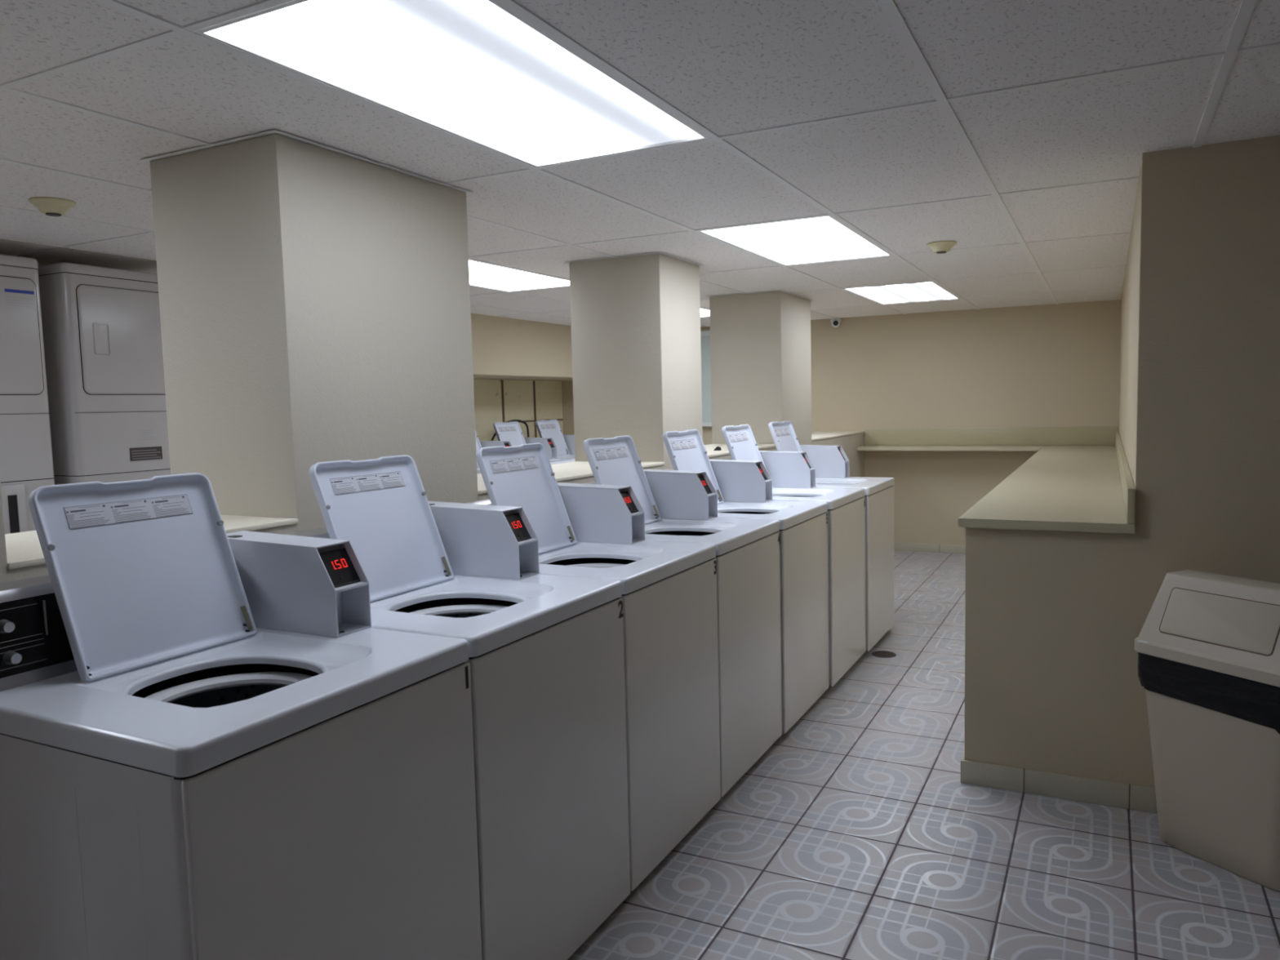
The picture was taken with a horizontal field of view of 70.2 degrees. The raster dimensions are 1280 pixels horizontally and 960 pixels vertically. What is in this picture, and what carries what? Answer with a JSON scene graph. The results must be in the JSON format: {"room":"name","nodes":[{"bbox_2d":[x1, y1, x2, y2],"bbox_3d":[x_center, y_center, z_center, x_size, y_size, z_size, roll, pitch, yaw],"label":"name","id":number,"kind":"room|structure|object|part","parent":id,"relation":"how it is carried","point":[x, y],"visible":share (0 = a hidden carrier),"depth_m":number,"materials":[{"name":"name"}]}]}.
{"room":"laundry","nodes":[
{"label":"laundry","id":0,"kind":"room"},
{"bbox_2d":[0,479,8,582],"bbox_3d":[-1.591,0.611,1.766,0.498,1.300,0.480,1,5,27],"label":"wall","id":1,"kind":"structure","parent":0,"point":[3,561],"depth_m":1.82,"materials":[{"name":"beige paint"}]},
{"bbox_2d":[140,129,478,531],"bbox_3d":[-0.981,0.094,2.962,0.550,2.105,0.840,1,5,27],"label":"wall column","id":2,"kind":"structure","parent":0,"point":[314,301],"depth_m":2.60,"materials":[{"name":"beige paint"}]},
{"bbox_2d":[4,431,864,581],"bbox_3d":[0.173,0.395,5.210,0.512,1.080,7.270,1,5,27],"label":"wall","id":3,"kind":"structure","parent":0,"point":[25,558],"depth_m":3.20,"materials":[{"name":"beige paint"}]},
{"bbox_2d":[713,446,721,450],"bbox_3d":[0.466,-0.191,5.495,0.044,0.024,0.024,1,5,27],"label":"binder clip","id":4,"kind":"object","parent":3,"relation":"on","point":[717,448],"visible":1,"depth_m":5.48,"materials":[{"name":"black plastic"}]},
{"bbox_2d":[471,313,573,381],"bbox_3d":[-1.519,-1.095,7.556,0.780,0.472,4.400,1,5,27],"label":"wall","id":5,"kind":"structure","parent":0,"point":[507,348],"depth_m":7.72,"materials":[{"name":"beige paint"}]},
{"bbox_2d":[564,252,703,469],"bbox_3d":[0.003,-0.088,4.880,0.550,2.105,0.532,1,5,27],"label":"wall column","id":6,"kind":"structure","parent":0,"point":[635,319],"depth_m":4.62,"materials":[{"name":"beige paint"}]},
{"bbox_2d":[0,0,1279,327],"bbox_3d":[0.249,-1.069,2.647,8.800,0.204,11.900,1,5,27],"label":"ceiling","id":7,"kind":"structure","parent":0,"point":[1015,133],"depth_m":2.45,"materials":[{"name":"tile"}]},
{"bbox_2d":[27,196,76,216],"bbox_3d":[-2.010,-0.930,3.120,0.140,0.048,0.140,1,5,27],"label":"smoke detector","id":8,"kind":"object","parent":7,"relation":"attached to","point":[51,206],"visible":1,"depth_m":3.08,"materials":[{"name":"plastic"}]},
{"bbox_2d":[44,212,62,216],"bbox_3d":[-2.010,-0.909,3.122,0.048,0.005,0.048,1,5,27],"label":"grille","id":9,"kind":"object","parent":8,"relation":"attached to","point":[51,214],"depth_m":3.11,"materials":[{"name":"plastic"}]},
{"bbox_2d":[194,0,710,167],"bbox_3d":[-0.335,-0.970,2.157,0.584,0.113,1.194,1,5,27],"label":"ceiling light","id":10,"kind":"object","parent":7,"relation":"attached to","point":[478,72],"visible":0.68,"depth_m":2.02,"materials":[{"name":"white plastic"}]},
{"bbox_2d":[468,259,569,291],"bbox_3d":[-0.854,-1.204,5.153,0.584,0.113,1.194,1,5,27],"label":"ceiling light","id":11,"kind":"object","parent":7,"relation":"attached to","point":[482,274],"visible":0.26,"depth_m":5.32,"materials":[{"name":"white plastic"}]},
{"bbox_2d":[700,308,710,317],"bbox_3d":[0.257,-1.409,7.316,0.584,0.113,1.194,1,5,27],"label":"ceiling light","id":12,"kind":"object","parent":7,"relation":"attached to","point":[704,313],"visible":0.07,"depth_m":7.57,"materials":[{"name":"white plastic"}]},
{"bbox_2d":[697,215,892,265],"bbox_3d":[0.776,-1.175,4.320,0.584,0.113,1.194,1,5,27],"label":"ceiling light","id":13,"kind":"object","parent":7,"relation":"attached to","point":[820,238],"visible":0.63,"depth_m":4.26,"materials":[{"name":"white plastic"}]},
{"bbox_2d":[844,281,959,304],"bbox_3d":[1.886,-1.380,6.483,0.584,0.113,1.194,1,5,27],"label":"ceiling light","id":14,"kind":"object","parent":7,"relation":"attached to","point":[930,291],"visible":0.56,"depth_m":6.48,"materials":[{"name":"white plastic"}]},
{"bbox_2d":[926,240,956,253],"bbox_3d":[1.457,-1.120,4.402,0.140,0.048,0.140,1,5,27],"label":"smoke detector","id":15,"kind":"object","parent":7,"relation":"attached to","point":[940,246],"visible":1,"depth_m":4.37,"materials":[{"name":"plastic"}]},
{"bbox_2d":[936,251,946,253],"bbox_3d":[1.458,-1.099,4.404,0.048,0.005,0.048,1,5,27],"label":"grille","id":16,"kind":"object","parent":15,"relation":"attached to","point":[938,252],"depth_m":4.39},
{"bbox_2d":[706,290,812,444],"bbox_3d":[0.897,-0.253,6.622,0.550,2.105,0.732,1,5,27],"label":"wall column","id":17,"kind":"structure","parent":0,"point":[761,362],"depth_m":6.29,"materials":[{"name":"beige paint"}]},
{"bbox_2d":[561,299,1120,545],"bbox_3d":[1.534,-0.434,8.601,5.485,2.109,0.120,1,5,27],"label":"wall","id":18,"kind":"structure","parent":0,"point":[1053,365],"depth_m":7.91,"materials":[{"name":"beige paint"}]},
{"bbox_2d":[700,330,711,426],"bbox_3d":[0.416,-0.993,9.015,1.180,0.930,0.069,1,5,27],"label":"window","id":19,"kind":"structure","parent":18,"relation":"in","point":[704,335],"depth_m":8.91,"materials":[{"name":"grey glass"}]},
{"bbox_2d":[830,317,841,327],"bbox_3d":[1.775,-1.425,8.264,0.090,0.084,0.092,1,5,27],"label":"security camera","id":20,"kind":"object","parent":18,"relation":"attached to","point":[835,322],"visible":1,"depth_m":8.24,"materials":[{"name":"white plastic"}]},
{"bbox_2d":[893,542,965,554],"bbox_3d":[2.745,0.606,8.004,1.518,0.075,0.013,1,5,27],"label":"baseboard","id":21,"kind":"structure","parent":18,"relation":"attached to","point":[917,547],"depth_m":8.08,"materials":[{"name":"beige tile"}]},
{"bbox_2d":[567,550,1279,959],"bbox_3d":[0.304,1.180,2.832,8.800,0.100,11.900,1,5,27],"label":"floor","id":22,"kind":"structure","parent":0,"point":[857,834],"depth_m":2.68,"materials":[{"name":"tile"}]},
{"bbox_2d":[0,253,54,533],"bbox_3d":[-2.947,0.110,3.759,0.694,2.038,0.685,1,5,27],"label":"dryer","id":23,"kind":"object","parent":22,"relation":"on","point":[26,460],"visible":0.57,"depth_m":3.77,"materials":[{"name":"white metal"}]},
{"bbox_3d":[-2.570,0.142,3.737,0.003,0.160,0.035,1,5,27],"label":"control panel","id":24,"kind":"part","parent":23,"relation":"part of","materials":[{"name":"black plastic"}]},
{"bbox_2d":[4,296,33,306],"bbox_3d":[-2.554,-0.733,3.751,0.001,0.034,0.110,1,5,27],"label":"print","id":25,"kind":"object","parent":23,"relation":"attached to","point":[10,301],"depth_m":3.75},
{"bbox_3d":[-2.661,-0.574,3.558,0.008,0.476,0.605,1,5,27],"label":"door","id":26,"kind":"part","parent":23,"relation":"part of","materials":[{"name":"white metal"}]},
{"bbox_2d":[37,262,170,484],"bbox_3d":[-2.593,0.044,4.449,0.694,2.038,0.685,1,5,27],"label":"dryer","id":27,"kind":"object","parent":22,"relation":"on","point":[101,326],"visible":0.34,"depth_m":4.08,"materials":[{"name":"white metal"}]},
{"bbox_3d":[-2.399,-0.629,4.060,0.008,0.140,0.075,1,5,27],"label":"door handle","id":28,"kind":"part","parent":27,"relation":"part of","materials":[{"name":"white plastic"}]},
{"bbox_3d":[-2.307,-0.640,4.248,0.008,0.476,0.605,1,5,27],"label":"door","id":29,"kind":"part","parent":27,"relation":"part of","materials":[{"name":"white metal"}]},
{"bbox_3d":[-2.310,-0.124,4.262,0.002,0.060,0.160,1,5,27],"label":"rating plate","id":30,"kind":"part","parent":27,"relation":"part of","materials":[{"name":"grey metal"}]},
{"bbox_2d":[131,430,160,459],"bbox_3d":[-2.311,-0.166,4.259,0.003,0.129,0.144,1,5,27],"label":"grille","id":31,"kind":"object","parent":27,"relation":"attached to","point":[145,444],"depth_m":4.26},
{"bbox_2d":[0,472,482,959],"bbox_3d":[-0.777,0.622,1.736,0.659,1.244,0.655,1,5,27],"label":"washing machine","id":32,"kind":"object","parent":22,"relation":"on","point":[211,748],"visible":1,"depth_m":1.59,"materials":[{"name":"white metal"}]},
{"bbox_3d":[-1.101,0.255,1.583,0.020,0.024,0.024,1,5,27],"label":"knob","id":33,"kind":"part","parent":32,"relation":"part of","materials":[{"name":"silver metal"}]},
{"bbox_3d":[-1.090,0.310,1.585,0.020,0.024,0.024,1,5,27],"label":"knob","id":34,"kind":"part","parent":32,"relation":"part of","materials":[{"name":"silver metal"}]},
{"bbox_2d":[0,600,48,671],"bbox_3d":[-1.101,0.277,1.598,0.019,0.110,0.119,1,5,27],"label":"control panel","id":35,"kind":"object","parent":32,"relation":"attached to","point":[24,624],"depth_m":1.62,"materials":[{"name":"black plastic"}]},
{"bbox_3d":[-1.016,0.261,1.768,0.026,0.126,0.530,1,5,27],"label":"control panel","id":36,"kind":"part","parent":32,"relation":"part of","materials":[{"name":"black plastic"}]},
{"bbox_2d":[67,504,189,528],"bbox_3d":[-1.008,0.068,1.808,0.009,0.025,0.247,1,5,27],"label":"print","id":37,"kind":"object","parent":32,"relation":"attached to","point":[86,516],"depth_m":1.79},
{"bbox_3d":[-0.965,0.173,1.794,0.148,0.350,0.367,1,5,27],"label":"lid","id":38,"kind":"part","parent":32,"relation":"part of","materials":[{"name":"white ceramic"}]},
{"bbox_2d":[132,663,319,707],"bbox_3d":[-0.754,0.611,1.688,0.490,0.453,0.490,1,5,27],"label":"tub","id":39,"kind":"object","parent":32,"relation":"in","point":[213,685],"depth_m":1.81,"materials":[{"name":"plastic"}]},
{"bbox_3d":[-0.487,0.810,1.604,0.012,0.830,0.649,1,5,27],"label":"panel","id":40,"kind":"part","parent":32,"relation":"part of","materials":[{"name":"white metal"}]},
{"bbox_2d":[284,454,630,959],"bbox_3d":[-0.478,0.567,2.321,0.659,1.243,0.655,1,5,27],"label":"washing machine","id":41,"kind":"object","parent":22,"relation":"on","point":[546,653],"visible":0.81,"depth_m":2.25,"materials":[{"name":"white metal"}]},
{"bbox_2d":[333,478,403,494],"bbox_3d":[-0.711,0.013,2.395,0.010,0.024,0.247,1,5,27],"label":"print","id":42,"kind":"object","parent":41,"relation":"attached to","point":[340,486],"depth_m":2.39},
{"bbox_3d":[-0.667,0.118,2.380,0.151,0.349,0.367,1,5,27],"label":"lid","id":43,"kind":"part","parent":41,"relation":"part of","materials":[{"name":"white ceramic"}]},
{"bbox_2d":[394,597,517,617],"bbox_3d":[-0.454,0.555,2.274,0.490,0.453,0.490,1,5,27],"label":"tub","id":44,"kind":"object","parent":41,"relation":"in","point":[455,607],"depth_m":2.40,"materials":[{"name":"metal"}]},
{"bbox_3d":[-0.188,0.754,2.190,0.012,0.830,0.649,1,5,27],"label":"panel","id":45,"kind":"part","parent":41,"relation":"part of","materials":[{"name":"white metal"}]},
{"bbox_2d":[475,429,511,474],"bbox_3d":[-1.247,0.163,7.446,0.659,1.244,0.655,1,5,27],"label":"washing machine","id":46,"kind":"object","parent":22,"relation":"on","point":[479,444],"visible":0.07,"depth_m":7.66,"materials":[{"name":"white metal"}]},
{"bbox_3d":[-1.434,-0.286,7.505,0.148,0.350,0.367,1,5,27],"label":"lid","id":47,"kind":"part","parent":46,"relation":"part of","materials":[{"name":"white ceramic"}]},
{"bbox_2d":[493,421,575,464],"bbox_3d":[-0.946,0.107,8.031,0.659,1.244,0.655,1,5,27],"label":"washing machine","id":48,"kind":"object","parent":22,"relation":"on","point":[512,432],"visible":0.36,"depth_m":8.18,"materials":[{"name":"white metal"}]},
{"bbox_3d":[-1.135,-0.341,8.090,0.151,0.349,0.367,1,5,27],"label":"lid","id":49,"kind":"part","parent":48,"relation":"part of","materials":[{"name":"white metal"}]},
{"bbox_3d":[-1.134,-0.342,8.090,0.148,0.350,0.367,1,5,27],"label":"lid","id":50,"kind":"part","parent":48,"relation":"part of","materials":[{"name":"white metal"}]},
{"bbox_2d":[535,419,574,458],"bbox_3d":[-0.646,0.051,8.616,0.659,1.246,0.655,1,5,27],"label":"washing machine","id":51,"kind":"object","parent":22,"relation":"on","point":[565,443],"visible":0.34,"depth_m":8.76,"materials":[{"name":"white metal"}]},
{"bbox_2d":[465,442,720,891],"bbox_3d":[-0.178,0.510,2.905,0.659,1.245,0.655,1,5,27],"label":"washing machine","id":52,"kind":"object","parent":22,"relation":"on","point":[668,596],"visible":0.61,"depth_m":2.84,"materials":[{"name":"white metal"}]},
{"bbox_2d":[491,461,537,473],"bbox_3d":[-0.407,-0.044,2.977,0.009,0.025,0.247,1,5,27],"label":"print","id":53,"kind":"object","parent":52,"relation":"attached to","point":[497,467],"depth_m":2.97},
{"bbox_3d":[-0.365,0.061,2.964,0.146,0.351,0.367,1,5,27],"label":"lid","id":54,"kind":"part","parent":52,"relation":"part of","materials":[{"name":"white ceramic"}]},
{"bbox_2d":[546,557,635,568],"bbox_3d":[-0.154,0.500,2.858,0.490,0.453,0.490,1,5,27],"label":"tub","id":55,"kind":"object","parent":52,"relation":"in","point":[600,562],"depth_m":3.05,"materials":[{"name":"metal"}]},
{"bbox_3d":[0.112,0.699,2.774,0.012,0.830,0.649,1,5,27],"label":"panel","id":56,"kind":"part","parent":52,"relation":"part of","materials":[{"name":"white metal"}]},
{"bbox_2d":[582,435,782,797],"bbox_3d":[0.122,0.456,3.490,0.659,1.244,0.655,1,5,27],"label":"washing machine","id":57,"kind":"object","parent":22,"relation":"on","point":[677,505],"visible":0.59,"depth_m":3.43,"materials":[{"name":"white metal"}]},
{"bbox_2d":[595,450,627,460],"bbox_3d":[-0.110,-0.098,3.563,0.009,0.025,0.247,1,5,27],"label":"print","id":58,"kind":"object","parent":57,"relation":"attached to","point":[600,455],"depth_m":3.56},
{"bbox_3d":[-0.067,0.007,3.549,0.150,0.349,0.367,1,5,27],"label":"lid","id":59,"kind":"part","parent":57,"relation":"part of","materials":[{"name":"white ceramic"}]},
{"bbox_2d":[647,530,714,536],"bbox_3d":[0.146,0.444,3.443,0.490,0.453,0.490,1,5,27],"label":"tub","id":60,"kind":"object","parent":57,"relation":"in","point":[690,533],"depth_m":3.65,"materials":[{"name":"metal"}]},
{"bbox_3d":[0.412,0.643,3.359,0.012,0.830,0.649,1,5,27],"label":"panel","id":61,"kind":"part","parent":57,"relation":"part of","materials":[{"name":"white metal"}]},
{"bbox_2d":[662,429,828,733],"bbox_3d":[0.430,0.400,4.071,0.659,1.246,0.655,1,5,27],"label":"washing machine","id":62,"kind":"object","parent":22,"relation":"on","point":[744,488],"visible":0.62,"depth_m":4.01,"materials":[{"name":"white metal"}]},
{"bbox_2d":[671,442,696,449],"bbox_3d":[0.202,-0.155,4.142,0.009,0.025,0.247,1,5,27],"label":"print","id":63,"kind":"object","parent":62,"relation":"attached to","point":[675,446],"depth_m":4.14},
{"bbox_3d":[0.244,-0.050,4.129,0.145,0.351,0.367,1,5,27],"label":"lid","id":64,"kind":"part","parent":62,"relation":"part of","materials":[{"name":"white metal"}]},
{"bbox_2d":[724,511,772,514],"bbox_3d":[0.454,0.389,4.024,0.490,0.453,0.490,1,5,27],"label":"tub","id":65,"kind":"object","parent":62,"relation":"in","point":[748,513],"depth_m":4.23,"materials":[{"name":"metal"}]},
{"bbox_3d":[0.720,0.588,3.939,0.012,0.830,0.649,1,5,27],"label":"panel","id":66,"kind":"part","parent":62,"relation":"part of","materials":[{"name":"white metal"}]},
{"bbox_2d":[721,424,865,688],"bbox_3d":[0.745,0.340,4.647,0.659,1.243,0.655,1,5,27],"label":"washing machine","id":67,"kind":"object","parent":22,"relation":"on","point":[792,473],"visible":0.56,"depth_m":4.57,"materials":[{"name":"white metal"}]},
{"bbox_2d":[729,436,746,442],"bbox_3d":[0.512,-0.214,4.721,0.009,0.025,0.247,1,5,27],"label":"print","id":68,"kind":"object","parent":67,"relation":"attached to","point":[732,439],"depth_m":4.71},
{"bbox_3d":[0.556,-0.110,4.707,0.151,0.349,0.367,1,5,27],"label":"lid","id":69,"kind":"part","parent":67,"relation":"part of","materials":[{"name":"white metal"}]},
{"bbox_2d":[786,495,815,497],"bbox_3d":[0.769,0.328,4.600,0.490,0.453,0.490,1,5,27],"label":"tub","id":70,"kind":"object","parent":67,"relation":"in","point":[787,495],"depth_m":4.77,"materials":[{"name":"metal"}]},
{"bbox_3d":[1.035,0.527,4.516,0.012,0.830,0.649,1,5,27],"label":"panel","id":71,"kind":"part","parent":67,"relation":"part of","materials":[{"name":"white metal"}]},
{"bbox_2d":[768,420,894,653],"bbox_3d":[1.058,0.283,5.225,0.659,1.245,0.655,1,5,27],"label":"washing machine","id":72,"kind":"object","parent":22,"relation":"on","point":[831,463],"visible":0.34,"depth_m":5.16,"materials":[{"name":"white metal"}]},
{"bbox_3d":[0.871,-0.166,5.283,0.147,0.350,0.367,1,5,27],"label":"lid","id":73,"kind":"part","parent":72,"relation":"part of","materials":[{"name":"white metal"}]},
{"bbox_3d":[1.349,0.472,5.094,0.012,0.830,0.649,1,5,27],"label":"panel","id":74,"kind":"part","parent":72,"relation":"part of","materials":[{"name":"white metal"}]},
{"bbox_2d":[871,650,896,657],"bbox_3d":[1.307,0.934,4.883,0.128,0.004,0.128,1,5,27],"label":"floor drain","id":75,"kind":"object","parent":22,"relation":"on","point":[882,654],"visible":1,"depth_m":4.87,"materials":[{"name":"grey metal"}]},
{"bbox_2d":[1134,569,1279,891],"bbox_3d":[1.716,0.698,2.630,0.292,0.824,0.465,-4,5,-27],"label":"trash bin","id":76,"kind":"object","parent":22,"relation":"on","point":[1207,645],"visible":1,"depth_m":2.57,"materials":[{"name":"beige plastic"}]},
{"bbox_2d":[1134,569,1279,687],"bbox_3d":[1.707,0.405,2.605,0.289,0.234,0.465,-4,5,-27],"label":"lid","id":77,"kind":"object","parent":76,"relation":"attached to","point":[1222,626],"depth_m":2.57,"materials":[{"name":"beige plastic"}]},
{"bbox_2d":[964,527,1134,784],"bbox_3d":[2.509,0.412,5.300,0.517,0.917,4.990,1,5,27],"label":"wall","id":78,"kind":"structure","parent":0,"point":[1049,614],"depth_m":3.08,"materials":[{"name":"beige paint"}]},
{"bbox_2d":[1118,134,1279,787],"bbox_3d":[4.155,-0.152,4.401,3.215,2.109,4.990,1,5,27],"label":"wall","id":79,"kind":"structure","parent":0,"point":[1199,425],"depth_m":2.81,"materials":[{"name":"beige paint"}]},
{"bbox_2d":[857,426,1135,533],"bbox_3d":[1.808,-0.147,5.584,2.039,0.181,5.027,1,5,27],"label":"countertop","id":80,"kind":"structure","parent":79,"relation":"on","point":[1078,478],"depth_m":4.56,"materials":[{"name":"laminate"}]},
{"bbox_2d":[960,759,1157,813],"bbox_3d":[1.738,1.045,2.934,1.344,0.082,0.013,1,5,27],"label":"baseboard","id":81,"kind":"structure","parent":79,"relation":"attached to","point":[1142,798],"depth_m":3.09,"materials":[{"name":"beige tile"}]},
{"bbox_3d":[-3.515,0.012,4.681,0.120,2.109,11.500,1,5,27],"label":"wall","id":82,"kind":"structure","parent":0,"visible":0},
{"bbox_2d":[491,419,529,440],"bbox_3d":[-1.223,-0.436,8.532,0.372,0.257,0.149,-2,5,-7],"label":"power cable","id":83,"kind":"object","parent":82,"relation":"attached to","point":[517,420],"visible":0.56,"depth_m":8.55,"materials":[{"name":"black plastic"}]},
{"bbox_2d":[473,379,563,440],"bbox_3d":[-1.837,-0.498,7.775,0.034,0.737,4.399,1,5,27],"label":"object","id":84,"kind":"structure","parent":82,"relation":"attached to","point":[529,402],"depth_m":8.95,"materials":[{"name":"beige wood"}]}
]}

